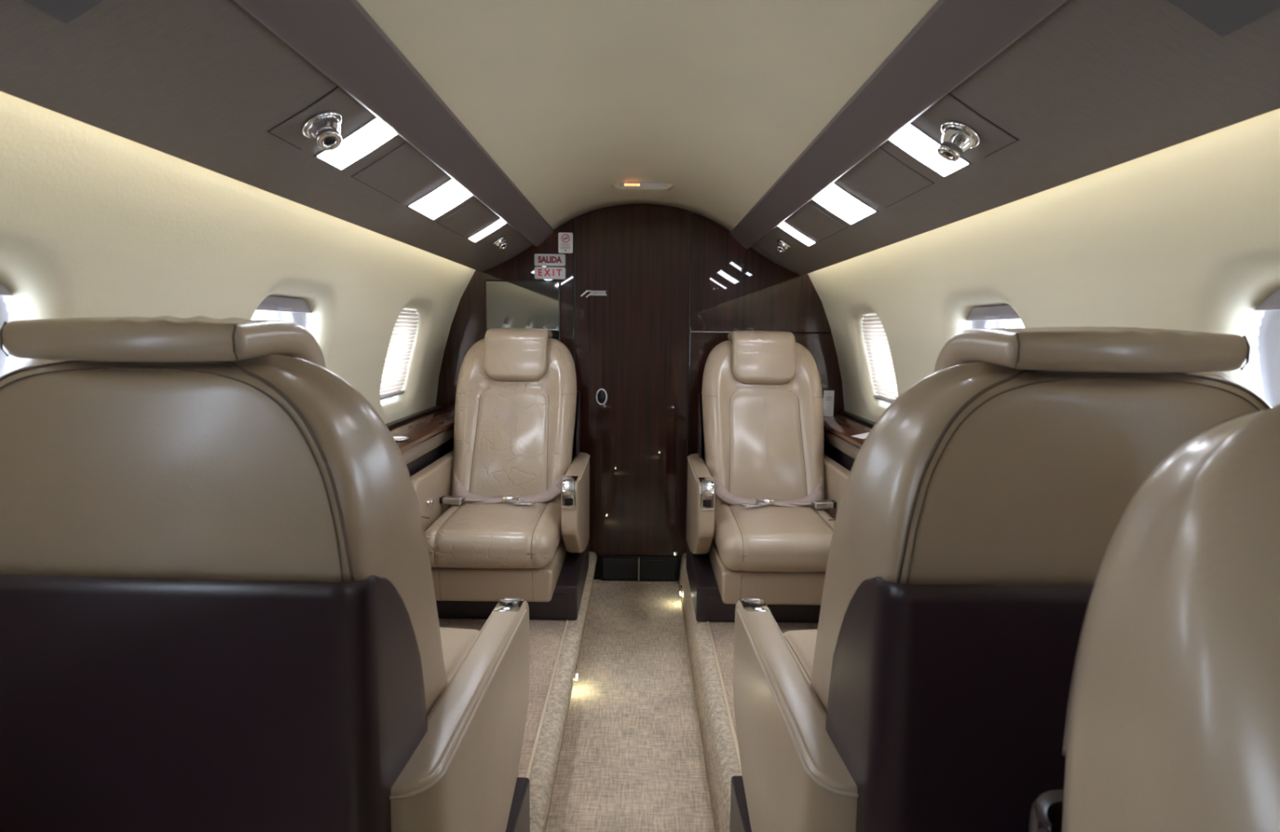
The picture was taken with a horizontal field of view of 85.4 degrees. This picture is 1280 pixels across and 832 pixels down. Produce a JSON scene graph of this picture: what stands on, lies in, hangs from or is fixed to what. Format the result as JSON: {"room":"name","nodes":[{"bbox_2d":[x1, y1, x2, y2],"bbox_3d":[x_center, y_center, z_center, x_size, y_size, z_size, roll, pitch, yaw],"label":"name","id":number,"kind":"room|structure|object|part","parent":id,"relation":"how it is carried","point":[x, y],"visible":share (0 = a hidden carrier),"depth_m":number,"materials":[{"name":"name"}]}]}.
{"room":"aircraft cabin","nodes":[
{"label":"aircraft cabin","id":0,"kind":"room"},
{"bbox_2d":[0,91,475,423],"bbox_3d":[-0.691,0.294,0.168,0.298,1.280,5.080,1,7,0],"label":"wall","id":1,"kind":"structure","parent":0,"point":[95,222],"depth_m":1.03,"materials":[{"name":"beige plastic"}]},
{"bbox_2d":[0,283,13,376],"bbox_3d":[-0.814,-0.010,0.715,0.145,0.300,0.306,1,7,0],"label":"window","id":2,"kind":"structure","parent":1,"relation":"in","point":[4,313],"depth_m":0.85,"materials":[{"name":"grey glass"}]},
{"bbox_3d":[-0.820,-0.010,0.715,0.132,0.300,0.306,1,7,0],"label":"frame","id":3,"kind":"part","parent":2,"relation":"part of","materials":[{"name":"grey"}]},
{"bbox_2d":[22,0,105,24],"bbox_3d":[-0.449,-0.355,0.469,0.102,0.065,0.259,1,7,0],"label":"panel","id":4,"kind":"object","parent":1,"relation":"attached to","point":[65,11],"visible":1,"depth_m":0.58,"materials":[{"name":"black plastic"}]},
{"bbox_2d":[0,0,533,271],"bbox_3d":[-0.500,-0.298,0.090,0.206,0.125,5.050,1,7,0],"label":"overhead panel","id":5,"kind":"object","parent":1,"relation":"attached to","point":[203,83],"depth_m":0.78,"materials":[{"name":"brown plastic"}]},
{"bbox_2d":[256,295,311,328],"bbox_3d":[-0.813,-0.101,1.470,0.145,0.300,0.306,1,7,0],"label":"window","id":6,"kind":"structure","parent":1,"relation":"in","point":[281,308],"depth_m":1.51,"materials":[{"name":"grey"}]},
{"bbox_3d":[-0.747,-0.224,1.455,0.007,0.006,0.060,1,7,0],"label":"shade pull","id":7,"kind":"part","parent":6,"relation":"part of","materials":[{"name":"grey"}]},
{"bbox_2d":[266,85,365,149],"bbox_3d":[-0.448,-0.417,0.971,0.102,0.063,0.094,1,7,0],"label":"panel","id":8,"kind":"object","parent":1,"relation":"attached to","point":[289,131],"visible":0.73,"depth_m":0.95,"materials":[{"name":"black plastic"}]},
{"bbox_2d":[301,110,342,151],"bbox_3d":[-0.446,-0.401,0.978,0.055,0.053,0.060,1,7,0],"label":"air nozzle","id":9,"kind":"object","parent":8,"relation":"attached to","point":[323,127],"visible":1,"depth_m":0.96,"materials":[{"name":"silver metal"}]},
{"bbox_2d":[324,137,334,145],"bbox_3d":[-0.434,-0.384,0.967,0.012,0.009,0.013,1,7,0],"label":"outlet","id":10,"kind":"object","parent":9,"relation":"attached to","point":[327,140],"depth_m":0.97,"materials":[{"name":"black plastic"}]},
{"bbox_2d":[313,116,397,170],"bbox_3d":[-0.448,-0.433,1.102,0.103,0.064,0.092,1,7,0],"label":"light","id":11,"kind":"object","parent":1,"relation":"attached to","point":[375,133],"visible":0.84,"depth_m":1.10,"materials":[{"name":"grey plastic"}]},
{"bbox_2d":[351,141,445,202],"bbox_3d":[-0.448,-0.458,1.313,0.102,0.063,0.244,1,7,0],"label":"panel","id":12,"kind":"object","parent":1,"relation":"attached to","point":[403,172],"visible":0.84,"depth_m":1.29,"materials":[{"name":"black plastic"}]},
{"bbox_2d":[379,308,418,402],"bbox_3d":[-0.811,-0.193,2.224,0.146,0.300,0.306,1,7,0],"label":"window","id":13,"kind":"structure","parent":1,"relation":"in","point":[402,336],"depth_m":2.25,"materials":[{"name":"grey"}]},
{"bbox_3d":[-0.813,-0.066,2.239,0.024,0.014,0.248,1,7,0],"label":"shade rail","id":14,"kind":"part","parent":13,"relation":"part of","materials":[{"name":"grey plastic"}]},
{"bbox_2d":[385,405,454,464],"bbox_3d":[-0.720,0.309,0.163,0.135,0.090,5.048,1,7,0],"label":"ledge","id":15,"kind":"object","parent":1,"relation":"attached to","point":[426,430],"visible":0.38,"depth_m":2.21,"materials":[{"name":"brown wood"}]},
{"bbox_2d":[393,436,408,440],"bbox_3d":[-0.691,0.065,1.973,0.064,0.004,0.064,1,7,0],"label":"cup holder","id":16,"kind":"object","parent":15,"relation":"on","point":[396,438],"visible":0.66,"depth_m":1.97,"materials":[{"name":"silver metal"}]},
{"bbox_2d":[406,437,453,475],"bbox_3d":[-0.697,0.593,0.198,0.020,0.480,5.048,1,7,0],"label":"trim","id":17,"kind":"structure","parent":1,"relation":"attached to","point":[419,464],"depth_m":2.25,"materials":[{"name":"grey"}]},
{"bbox_2d":[406,177,472,220],"bbox_3d":[-0.448,-0.489,1.567,0.103,0.064,0.181,1,7,0],"label":"light","id":18,"kind":"object","parent":1,"relation":"attached to","point":[450,194],"visible":0.94,"depth_m":1.55,"materials":[{"name":"grey plastic"}]},
{"bbox_2d":[436,198,497,237],"bbox_3d":[-0.447,-0.520,1.825,0.102,0.063,0.267,1,7,0],"label":"panel","id":19,"kind":"object","parent":1,"relation":"attached to","point":[474,215],"visible":0.8,"depth_m":1.80,"materials":[{"name":"black plastic"}]},
{"bbox_2d":[466,217,506,242],"bbox_3d":[-0.447,-0.545,2.032,0.103,0.064,0.083,1,7,0],"label":"light","id":20,"kind":"object","parent":1,"relation":"attached to","point":[496,224],"visible":0.93,"depth_m":2.02,"materials":[{"name":"grey plastic"}]},
{"bbox_2d":[493,235,507,249],"bbox_3d":[-0.444,-0.553,2.212,0.046,0.043,0.048,1,7,0],"label":"air nozzle","id":21,"kind":"object","parent":1,"relation":"attached to","point":[501,242],"visible":1,"depth_m":2.20,"materials":[{"name":"silver metal"}]},
{"bbox_2d":[501,240,530,258],"bbox_3d":[-0.448,-0.601,2.504,0.091,0.056,0.085,1,7,0],"label":"panel","id":22,"kind":"object","parent":1,"relation":"attached to","point":[526,243],"visible":1,"depth_m":2.50,"materials":[{"name":"brown"}]},
{"bbox_2d":[438,618,565,777],"bbox_3d":[-0.483,0.892,0.240,0.535,0.118,5.100,1,7,0],"label":"floor","id":23,"kind":"structure","parent":0,"point":[545,635],"depth_m":1.82,"materials":[{"name":"carpet"}]},
{"bbox_2d":[0,315,529,831],"bbox_3d":[-0.428,0.306,0.963,0.486,0.869,0.695,1,7,2],"label":"seat","id":24,"kind":"object","parent":23,"relation":"on","point":[219,611],"visible":1,"depth_m":0.61,"materials":[{"name":"leather"}]},
{"bbox_3d":[-0.437,0.205,0.789,0.413,0.563,0.324,1,7,2],"label":"backrest","id":25,"kind":"part","parent":24,"relation":"part of","materials":[{"name":"leather"}]},
{"bbox_2d":[440,626,479,682],"bbox_3d":[-0.432,0.469,1.044,0.378,0.122,0.573,1,7,2],"label":"seat cushion","id":26,"kind":"object","parent":24,"relation":"on","point":[455,642],"depth_m":1.20,"materials":[{"name":"leather"}]},
{"bbox_3d":[-0.215,0.484,0.922,0.049,0.322,0.498,1,7,2],"label":"aisle armrest","id":27,"kind":"part","parent":24,"relation":"part of","materials":[{"name":"leather"}]},
{"bbox_3d":[-0.207,0.307,1.136,0.026,0.028,0.038,1,7,2],"label":"catch lever","id":28,"kind":"part","parent":24,"relation":"part of","materials":[{"name":"silver metal"}]},
{"bbox_3d":[-0.407,0.691,0.960,0.423,0.107,0.471,1,7,2],"label":"seat","id":29,"kind":"part","parent":24,"relation":"part of","materials":[{"name":"grey"}]},
{"bbox_2d":[410,327,590,619],"bbox_3d":[-0.421,0.156,2.207,0.486,0.869,0.695,1,7,0],"label":"seat","id":30,"kind":"object","parent":23,"relation":"on","point":[508,508],"visible":0.97,"depth_m":2.24,"materials":[{"name":"leather"}]},
{"bbox_3d":[-0.615,0.253,2.031,0.016,0.018,0.018,1,7,0],"label":"adjust knob","id":31,"kind":"part","parent":30,"relation":"part of","materials":[{"name":"silver metal"}]},
{"bbox_3d":[-0.645,0.310,2.200,0.042,0.322,0.549,1,7,0],"label":"wall armrest","id":32,"kind":"part","parent":30,"relation":"part of","materials":[{"name":"leather"}]},
{"bbox_2d":[424,501,561,568],"bbox_3d":[-0.428,0.333,2.167,0.378,0.122,0.573,1,7,0],"label":"seat cushion","id":33,"kind":"object","parent":30,"relation":"on","point":[460,535],"depth_m":1.91,"materials":[{"name":"leather"}]},
{"bbox_3d":[-0.399,0.528,2.300,0.423,0.107,0.471,1,7,0],"label":"seat","id":34,"kind":"part","parent":30,"relation":"part of","materials":[{"name":"grey leather"}]},
{"bbox_3d":[-0.424,0.017,2.351,0.413,0.563,0.324,1,7,0],"label":"backrest","id":35,"kind":"part","parent":30,"relation":"part of","materials":[{"name":"leather"}]},
{"bbox_3d":[-0.373,0.564,2.067,0.315,0.075,0.004,1,7,0],"label":"drawer","id":36,"kind":"part","parent":30,"relation":"part of","materials":[{"name":"grey"}]},
{"bbox_3d":[-0.206,0.199,2.030,0.026,0.028,0.038,1,7,0],"label":"catch lever","id":37,"kind":"part","parent":30,"relation":"part of","materials":[{"name":"silver metal"}]},
{"bbox_3d":[-0.206,0.320,2.280,0.049,0.322,0.498,1,7,0],"label":"aisle armrest","id":38,"kind":"part","parent":30,"relation":"part of","materials":[{"name":"leather"}]},
{"bbox_2d":[545,579,715,831],"bbox_3d":[-0.011,0.973,0.244,1.480,0.030,5.150,1,7,0],"label":"floor","id":39,"kind":"structure","parent":0,"point":[632,758],"depth_m":1.73,"materials":[{"name":"carpet"}]},
{"bbox_2d":[524,551,596,831],"bbox_3d":[-0.199,0.897,0.235,0.052,0.121,5.050,1,7,0],"label":"floor","id":40,"kind":"structure","parent":39,"relation":"on","point":[542,776],"depth_m":1.56,"materials":[{"name":"carpet"}]},
{"bbox_2d":[573,665,577,679],"bbox_3d":[-0.175,0.703,1.898,0.008,0.030,0.032,1,7,0],"label":"light","id":41,"kind":"object","parent":40,"relation":"attached to","point":[575,676],"visible":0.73,"depth_m":1.89,"materials":[{"name":"silver metal"}]},
{"bbox_2d":[435,211,844,580],"bbox_3d":[0.001,-0.071,2.676,1.576,1.458,0.030,1,7,0],"label":"wall","id":42,"kind":"structure","parent":0,"point":[734,286],"depth_m":2.62,"materials":[{"name":"black wood"}]},
{"bbox_2d":[233,0,553,246],"bbox_3d":[-0.362,-0.364,0.075,0.072,0.074,5.035,1,7,0],"label":"trim","id":43,"kind":"structure","parent":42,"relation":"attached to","point":[340,38],"depth_m":0.98,"materials":[{"name":"grey"}]},
{"bbox_3d":[-0.521,-0.048,2.671,0.534,1.402,0.014,1,7,0],"label":"wall panel","id":44,"kind":"part","parent":42,"relation":"part of","materials":[{"name":"brown wood"}]},
{"bbox_2d":[484,280,560,341],"bbox_3d":[-0.441,-0.382,2.614,0.280,0.254,0.020,1,7,0],"label":"wall monitor","id":45,"kind":"object","parent":42,"relation":"attached to","point":[516,304],"visible":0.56,"depth_m":2.60,"materials":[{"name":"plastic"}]},
{"bbox_2d":[534,253,565,266],"bbox_3d":[-0.337,-0.584,2.595,0.116,0.044,0.008,1,7,0],"label":"sign","id":46,"kind":"object","parent":42,"relation":"attached to","point":[540,260],"visible":1,"depth_m":2.59,"materials":[{"name":"grey plastic"}]},
{"bbox_2d":[534,266,565,279],"bbox_3d":[-0.338,-0.536,2.601,0.116,0.044,0.008,1,7,0],"label":"exit sign","id":47,"kind":"object","parent":42,"relation":"attached to","point":[540,273],"visible":1,"depth_m":2.60,"materials":[{"name":"grey plastic"}]},
{"bbox_2d":[558,232,573,253],"bbox_3d":[-0.278,-0.646,2.587,0.054,0.075,0.008,1,7,0],"label":"no smoking sign","id":48,"kind":"object","parent":42,"relation":"attached to","point":[565,239],"visible":1,"depth_m":2.58,"materials":[{"name":"white plastic"}]},
{"bbox_2d":[574,203,692,555],"bbox_3d":[-0.033,-0.119,2.658,0.437,1.358,0.019,1,7,0],"label":"door","id":49,"kind":"structure","parent":42,"relation":"in","point":[632,341],"depth_m":2.65,"materials":[{"name":"brown wood"}]},
{"bbox_2d":[580,290,606,297],"bbox_3d":[-0.175,-0.460,2.611,0.099,0.028,0.001,1,7,0],"label":"decal","id":50,"kind":"object","parent":49,"relation":"attached to","point":[584,292],"visible":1,"depth_m":2.61,"materials":[{"name":"white"}]},
{"bbox_2d":[590,290,606,295],"bbox_3d":[-0.156,-0.463,2.611,0.061,0.017,0.001,1,7,0],"label":"print","id":51,"kind":"object","parent":50,"relation":"attached to","point":[590,291],"depth_m":2.61,"materials":[{"name":"white"}]},
{"bbox_3d":[-0.147,-0.073,2.657,0.044,0.064,0.006,1,7,0],"label":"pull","id":52,"kind":"part","parent":49,"relation":"part of","materials":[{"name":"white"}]},
{"bbox_2d":[595,580,676,583],"bbox_3d":[-0.014,0.654,2.727,0.317,0.006,0.018,1,7,0],"label":"trim","id":53,"kind":"structure","parent":42,"relation":"attached to","point":[597,581],"depth_m":2.72,"materials":[{"name":"metal"}]},
{"bbox_2d":[600,555,677,581],"bbox_3d":[-0.003,0.601,2.732,0.299,0.100,0.024,1,7,0],"label":"air vent","id":54,"kind":"object","parent":42,"relation":"in","point":[613,567],"visible":1,"depth_m":2.73,"materials":[{"name":"black metal"}]},
{"bbox_3d":[-0.077,0.600,2.724,0.136,0.078,0.007,1,7,0],"label":"louvre panel","id":55,"kind":"part","parent":54,"relation":"part of","materials":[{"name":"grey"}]},
{"bbox_3d":[0.069,0.602,2.724,0.135,0.078,0.007,1,7,0],"label":"louvre panel","id":56,"kind":"part","parent":54,"relation":"part of","materials":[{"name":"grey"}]},
{"bbox_2d":[690,331,731,332],"bbox_3d":[0.308,-0.319,2.629,0.232,0.003,0.002,1,7,0],"label":"trim","id":57,"kind":"structure","parent":42,"relation":"attached to","point":[691,331],"depth_m":2.63,"materials":[{"name":"silver metal"}]},
{"bbox_3d":[0.461,-0.539,2.611,0.537,0.444,0.014,1,7,0],"label":"wall panel","id":58,"kind":"part","parent":42,"relation":"part of","materials":[{"name":"brown wood"}]},
{"bbox_3d":[0.485,0.172,2.696,0.602,0.982,0.014,1,7,0],"label":"wall panel","id":59,"kind":"part","parent":42,"relation":"part of","materials":[{"name":"brown wood"}]},
{"bbox_2d":[730,0,1067,248],"bbox_3d":[0.370,-0.356,0.075,0.072,0.074,5.035,1,7,0],"label":"trim","id":60,"kind":"structure","parent":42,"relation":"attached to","point":[954,39],"depth_m":0.95,"materials":[{"name":"grey"}]},
{"bbox_2d":[356,0,938,231],"bbox_3d":[0.005,-0.440,0.073,0.679,0.113,5.050,1,7,0],"label":"ceiling","id":61,"kind":"structure","parent":0,"point":[713,100],"depth_m":1.21,"materials":[{"name":"plastic"}]},
{"bbox_2d":[611,182,674,191],"bbox_3d":[0.008,-0.736,2.219,0.233,0.024,0.052,1,7,0],"label":"light","id":62,"kind":"object","parent":61,"relation":"attached to","point":[623,186],"visible":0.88,"depth_m":2.20,"materials":[{"name":"plastic"}]},
{"bbox_2d":[678,552,742,831],"bbox_3d":[0.176,0.901,0.235,0.057,0.121,5.050,1,7,0],"label":"floor","id":63,"kind":"structure","parent":0,"point":[721,759],"depth_m":1.63,"materials":[{"name":"carpet"}]},
{"bbox_2d":[709,621,818,740],"bbox_3d":[0.462,0.903,0.240,0.535,0.118,5.100,1,7,0],"label":"floor","id":64,"kind":"structure","parent":0,"point":[723,633],"depth_m":1.93,"materials":[{"name":"carpet"}]},
{"bbox_2d":[686,330,850,622],"bbox_3d":[0.411,0.165,2.207,0.486,0.869,0.695,1,7,0],"label":"seat","id":65,"kind":"object","parent":64,"relation":"on","point":[763,491],"visible":0.97,"depth_m":2.25,"materials":[{"name":"leather"}]},
{"bbox_3d":[0.193,0.325,2.280,0.049,0.322,0.498,1,7,0],"label":"aisle armrest","id":66,"kind":"part","parent":65,"relation":"part of","materials":[{"name":"leather"}]},
{"bbox_3d":[0.196,0.204,2.030,0.026,0.028,0.038,1,7,0],"label":"catch lever","id":67,"kind":"part","parent":65,"relation":"part of","materials":[{"name":"silver metal"}]},
{"bbox_3d":[0.380,0.537,2.300,0.423,0.107,0.471,1,7,0],"label":"seat","id":68,"kind":"part","parent":65,"relation":"part of","materials":[{"name":"grey leather"}]},
{"bbox_3d":[0.354,0.572,2.067,0.315,0.075,0.004,1,7,0],"label":"drawer","id":69,"kind":"part","parent":65,"relation":"part of","materials":[{"name":"grey"}]},
{"bbox_3d":[0.418,0.026,2.351,0.413,0.563,0.324,1,7,0],"label":"backrest","id":70,"kind":"part","parent":65,"relation":"part of","materials":[{"name":"leather"}]},
{"bbox_2d":[713,502,835,572],"bbox_3d":[0.414,0.343,2.167,0.378,0.122,0.573,1,7,0],"label":"seat cushion","id":71,"kind":"object","parent":65,"relation":"on","point":[748,537],"depth_m":1.92,"materials":[{"name":"leather"}]},
{"bbox_3d":[0.631,0.324,2.200,0.042,0.322,0.549,1,7,0],"label":"wall armrest","id":72,"kind":"part","parent":65,"relation":"part of","materials":[{"name":"leather"}]},
{"bbox_2d":[729,326,1271,831],"bbox_3d":[0.403,0.314,0.973,0.486,0.869,0.695,0,7,-2],"label":"seat","id":73,"kind":"object","parent":64,"relation":"on","point":[978,517],"visible":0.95,"depth_m":0.62,"materials":[{"name":"leather"}]},
{"bbox_3d":[0.374,0.698,0.970,0.423,0.107,0.471,0,7,-2],"label":"seat","id":74,"kind":"part","parent":73,"relation":"part of","materials":[{"name":"brown"}]},
{"bbox_3d":[0.182,0.311,1.147,0.026,0.028,0.038,0,7,-2],"label":"catch lever","id":75,"kind":"part","parent":73,"relation":"part of","materials":[{"name":"silver metal"}]},
{"bbox_3d":[0.186,0.488,0.933,0.049,0.322,0.498,0,7,-2],"label":"aisle armrest","id":76,"kind":"part","parent":73,"relation":"part of","materials":[{"name":"leather"}]},
{"bbox_2d":[782,629,817,684],"bbox_3d":[0.404,0.477,1.054,0.378,0.122,0.573,0,7,-2],"label":"seat cushion","id":77,"kind":"object","parent":73,"relation":"on","point":[802,643],"depth_m":1.22,"materials":[{"name":"leather"}]},
{"bbox_3d":[0.414,0.214,0.799,0.413,0.563,0.324,0,7,-2],"label":"backrest","id":78,"kind":"part","parent":73,"relation":"part of","materials":[{"name":"leather"}]},
{"bbox_2d":[1028,403,1279,831],"bbox_3d":[0.420,0.436,0.104,0.486,0.837,0.695,1,7,0],"label":"seat","id":79,"kind":"object","parent":64,"relation":"on","point":[1172,724],"visible":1,"depth_m":0.30,"materials":[{"name":"leather"}]},
{"bbox_2d":[807,108,1279,422],"bbox_3d":[0.684,0.310,0.168,0.298,1.280,5.080,1,7,0],"label":"wall","id":80,"kind":"structure","parent":0,"point":[1184,236],"depth_m":1.02,"materials":[{"name":"beige plastic"}]},
{"bbox_2d":[753,243,782,262],"bbox_3d":[0.462,-0.590,2.504,0.091,0.056,0.085,1,7,0],"label":"panel","id":81,"kind":"object","parent":80,"relation":"attached to","point":[757,246],"visible":1,"depth_m":2.50,"materials":[{"name":"brown plastic"}]},
{"bbox_2d":[776,239,790,253],"bbox_3d":[0.457,-0.542,2.212,0.045,0.043,0.048,1,7,0],"label":"air nozzle","id":82,"kind":"object","parent":80,"relation":"attached to","point":[782,246],"visible":1,"depth_m":2.20,"materials":[{"name":"silver metal"}]},
{"bbox_2d":[777,221,817,246],"bbox_3d":[0.459,-0.535,2.032,0.103,0.064,0.083,1,7,0],"label":"light","id":83,"kind":"object","parent":80,"relation":"attached to","point":[783,225],"visible":0.92,"depth_m":2.02,"materials":[{"name":"grey plastic"}]},
{"bbox_2d":[786,201,847,241],"bbox_3d":[0.459,-0.510,1.825,0.102,0.063,0.267,1,7,0],"label":"panel","id":84,"kind":"object","parent":80,"relation":"attached to","point":[811,220],"visible":0.8,"depth_m":1.80,"materials":[{"name":"black plastic"}]},
{"bbox_2d":[823,440,854,471],"bbox_3d":[0.683,0.608,0.198,0.020,0.480,5.048,1,7,0],"label":"trim","id":85,"kind":"structure","parent":80,"relation":"attached to","point":[842,459],"depth_m":2.37,"materials":[{"name":"black plastic"}]},
{"bbox_2d":[812,182,877,224],"bbox_3d":[0.459,-0.479,1.567,0.103,0.064,0.181,1,7,0],"label":"light","id":86,"kind":"object","parent":80,"relation":"attached to","point":[834,198],"visible":0.93,"depth_m":1.55,"materials":[{"name":"grey plastic"}]},
{"bbox_2d":[823,410,875,459],"bbox_3d":[0.713,0.326,0.163,0.135,0.090,5.048,1,7,0],"label":"ledge","id":87,"kind":"object","parent":80,"relation":"attached to","point":[838,428],"visible":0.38,"depth_m":2.32,"materials":[{"name":"brown wood"}]},
{"bbox_2d":[822,390,834,416],"bbox_3d":[0.713,-0.049,2.630,0.039,0.098,0.027,1,7,3],"label":"tent card","id":88,"kind":"object","parent":87,"relation":"on","point":[828,395],"visible":0.98,"depth_m":2.62,"materials":[{"name":"white paper"}]},
{"bbox_2d":[851,431,869,438],"bbox_3d":[0.699,0.060,2.142,0.070,0.010,0.060,-2,7,-20],"label":"paper slip","id":89,"kind":"object","parent":87,"relation":"on","point":[864,435],"visible":0.71,"depth_m":2.15,"materials":[{"name":"white paper"}]},
{"bbox_2d":[861,314,897,405],"bbox_3d":[0.815,-0.177,2.244,0.146,0.300,0.306,1,7,0],"label":"window","id":90,"kind":"structure","parent":80,"relation":"in","point":[875,337],"depth_m":2.27,"materials":[{"name":"grey"}]},
{"bbox_3d":[0.814,-0.050,2.259,0.024,0.014,0.248,1,7,0],"label":"shade rail","id":91,"kind":"part","parent":90,"relation":"part of","materials":[{"name":"grey plastic"}]},
{"bbox_2d":[839,146,934,208],"bbox_3d":[0.458,-0.448,1.313,0.102,0.063,0.244,1,7,0],"label":"panel","id":92,"kind":"object","parent":80,"relation":"attached to","point":[880,176],"visible":0.86,"depth_m":1.29,"materials":[{"name":"black plastic"}]},
{"bbox_2d":[888,122,972,177],"bbox_3d":[0.458,-0.422,1.102,0.103,0.064,0.092,1,7,0],"label":"light","id":93,"kind":"object","parent":80,"relation":"attached to","point":[912,140],"visible":0.84,"depth_m":1.10,"materials":[{"name":"grey plastic"}]},
{"bbox_2d":[920,93,1019,157],"bbox_3d":[0.458,-0.406,0.971,0.102,0.063,0.094,1,7,0],"label":"panel","id":94,"kind":"object","parent":80,"relation":"attached to","point":[993,138],"visible":0.75,"depth_m":0.95,"materials":[{"name":"black plastic"}]},
{"bbox_2d":[937,120,980,161],"bbox_3d":[0.457,-0.392,0.990,0.055,0.054,0.056,7,10,44],"label":"air nozzle","id":95,"kind":"object","parent":94,"relation":"attached to","point":[957,137],"visible":1,"depth_m":0.98,"materials":[{"name":"silver metal"}]},
{"bbox_2d":[943,151,952,157],"bbox_3d":[0.441,-0.375,0.993,0.012,0.008,0.014,1,7,0],"label":"outlet","id":96,"kind":"object","parent":95,"relation":"attached to","point":[946,154],"depth_m":0.99,"materials":[{"name":"black plastic"}]},
{"bbox_2d":[965,304,1020,328],"bbox_3d":[0.815,-0.085,1.489,0.145,0.300,0.306,1,7,0],"label":"window","id":97,"kind":"structure","parent":80,"relation":"in","point":[997,316],"depth_m":1.52,"materials":[{"name":"grey plastic"}]},
{"bbox_3d":[0.752,-0.209,1.474,0.007,0.006,0.060,1,7,0],"label":"shade pull","id":98,"kind":"part","parent":97,"relation":"part of","materials":[{"name":"grey plastic"}]},
{"bbox_2d":[750,0,1279,275],"bbox_3d":[0.506,-0.287,0.090,0.206,0.125,5.050,1,7,0],"label":"overhead panel","id":99,"kind":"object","parent":80,"relation":"attached to","point":[1095,86],"depth_m":0.78,"materials":[{"name":"brown plastic"}]},
{"bbox_2d":[1166,0,1279,37],"bbox_3d":[0.457,-0.344,0.469,0.102,0.065,0.259,1,7,0],"label":"panel","id":100,"kind":"object","parent":80,"relation":"attached to","point":[1223,18],"visible":1,"depth_m":0.58,"materials":[{"name":"black plastic"}]},
{"bbox_2d":[1253,288,1279,407],"bbox_3d":[0.814,0.006,0.735,0.145,0.300,0.306,1,7,0],"label":"window","id":101,"kind":"structure","parent":80,"relation":"in","point":[1268,338],"depth_m":0.87,"materials":[{"name":"grey glass"}]}
]}

